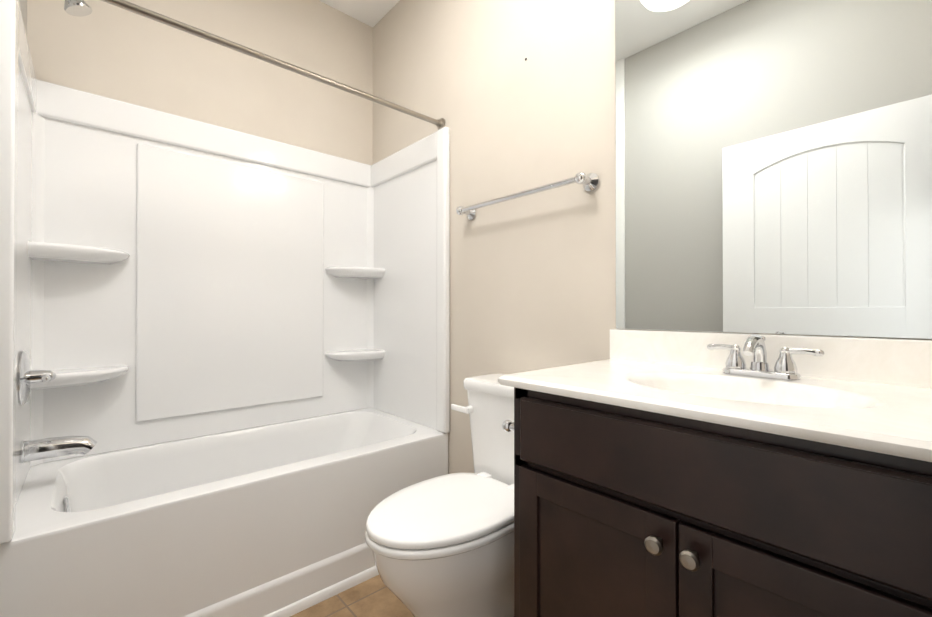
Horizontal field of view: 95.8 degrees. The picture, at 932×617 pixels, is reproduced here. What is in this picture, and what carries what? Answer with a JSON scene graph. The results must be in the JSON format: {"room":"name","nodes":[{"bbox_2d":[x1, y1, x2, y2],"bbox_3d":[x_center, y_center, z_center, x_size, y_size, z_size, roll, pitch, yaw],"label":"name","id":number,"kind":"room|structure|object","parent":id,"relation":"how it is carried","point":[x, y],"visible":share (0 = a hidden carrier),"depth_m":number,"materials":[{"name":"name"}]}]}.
{"room":"bathroom","nodes":[
{"label":"bathroom","id":0,"kind":"room"},
{"bbox_2d":[19,0,26,35],"bbox_3d":[-0.947,-0.334,0.689,0.120,2.920,2.470,0,0,-42],"label":"wall","id":1,"kind":"structure","parent":0,"point":[23,5],"depth_m":1.59,"materials":[{"name":"grey paint"}]},
{"bbox_2d":[64,0,91,16],"bbox_3d":[-1.413,-1.118,1.450,0.189,0.161,0.080,0,0,-42],"label":"shower head","id":2,"kind":"object","parent":1,"relation":"attached to","point":[79,8],"visible":1,"depth_m":1.48},
{"bbox_2d":[27,0,372,164],"bbox_3d":[-1.198,-0.326,2.201,1.760,2.920,0.120,0,0,-42],"label":"wall","id":3,"kind":"structure","parent":0,"point":[105,49],"depth_m":2.13,"materials":[{"name":"paint"}]},
{"bbox_2d":[290,575,412,616],"bbox_3d":[-0.335,1.159,1.227,1.760,0.060,2.710,0,0,-42],"label":"floor","id":4,"kind":"structure","parent":0,"point":[375,596],"depth_m":1.61,"materials":[{"name":"tile"}]},
{"bbox_2d":[0,408,447,616],"bbox_3d":[-0.894,0.873,1.854,1.516,0.520,0.789,0,0,-42],"label":"bathtub","id":5,"kind":"object","parent":4,"relation":"on","point":[269,520],"visible":0.83,"depth_m":1.53,"materials":[{"name":"white plastic"}]},
{"bbox_2d":[0,0,449,543],"bbox_3d":[-0.899,-0.143,1.865,1.516,1.509,0.775,0,0,-42],"label":"tub surround","id":6,"kind":"object","parent":5,"relation":"on","point":[166,277],"visible":0.96,"depth_m":2.00,"materials":[{"name":"white plastic"}]},
{"bbox_2d":[18,351,96,462],"bbox_3d":[-1.387,0.329,1.441,0.190,0.379,0.216,0,0,-42],"label":"tub faucet","id":7,"kind":"object","parent":6,"relation":"attached to","point":[39,449],"visible":1,"depth_m":1.40,"materials":[{"name":"silver metal"}]},
{"bbox_2d":[365,373,513,616],"bbox_3d":[0.003,0.702,1.418,0.740,0.861,0.490,0,0,-42],"label":"toilet","id":8,"kind":"object","parent":4,"relation":"on","point":[441,546],"visible":0.58,"depth_m":1.25,"materials":[{"name":"white ceramic"}]},
{"bbox_2d":[502,420,513,431],"bbox_3d":[0.166,0.313,1.144,0.159,0.048,0.070,0,0,-42],"label":"flush lever","id":9,"kind":"object","parent":8,"relation":"attached to","point":[507,425],"visible":0.38,"depth_m":1.11,"materials":[{"name":"silver metal"}]},
{"bbox_2d":[514,387,931,616],"bbox_3d":[0.567,0.660,0.920,0.584,0.935,0.801,0,0,-42],"label":"vanity cabinet","id":10,"kind":"object","parent":4,"relation":"on","point":[619,511],"visible":0.96,"depth_m":0.71,"materials":[{"name":"brown wood"}]},
{"bbox_2d":[498,329,931,461],"bbox_3d":[0.566,0.183,0.940,0.563,0.232,0.828,0,0,-42],"label":"countertop","id":11,"kind":"structure","parent":10,"relation":"on","point":[871,394],"depth_m":0.92,"materials":[{"name":"stone"}]},
{"bbox_2d":[707,334,824,379],"bbox_3d":[0.699,0.115,1.017,0.136,0.104,0.245,0,0,-42],"label":"sink faucet","id":12,"kind":"object","parent":11,"relation":"on","point":[785,367],"visible":1,"depth_m":1.02,"materials":[{"name":"silver metal"}]},
{"bbox_2d":[319,0,399,26],"bbox_3d":[-0.335,-1.821,1.244,1.760,0.060,2.710,0,0,-42],"label":"ceiling","id":13,"kind":"structure","parent":0,"point":[372,13],"depth_m":2.50,"materials":[{"name":"white paint"}]},
{"bbox_2d":[373,0,931,473],"bbox_3d":[0.276,-0.328,1.782,0.120,2.920,2.470,0,0,-42],"label":"wall","id":14,"kind":"structure","parent":0,"point":[533,282],"depth_m":1.77,"materials":[{"name":"paint"}]},
{"bbox_2d":[101,0,444,129],"bbox_3d":[-0.689,-0.939,1.634,1.516,0.060,0.060,0,0,-42],"label":"shower curtain rod","id":15,"kind":"object","parent":14,"relation":"attached to","point":[182,26],"visible":0.96,"depth_m":1.56,"materials":[{"name":"silver metal"}]},
{"bbox_2d":[456,172,598,219],"bbox_3d":[0.203,-0.448,1.704,0.088,0.064,0.694,0,0,-42],"label":"towel rail","id":16,"kind":"object","parent":14,"relation":"attached to","point":[589,181],"visible":1,"depth_m":1.57,"materials":[{"name":"silver metal"}]},
{"bbox_2d":[615,0,931,338],"bbox_3d":[0.778,-0.618,1.124,0.006,1.368,0.813,0,0,-42],"label":"mirror","id":17,"kind":"object","parent":14,"relation":"attached to","point":[773,160],"visible":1,"depth_m":1.09,"materials":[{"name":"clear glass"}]}
]}

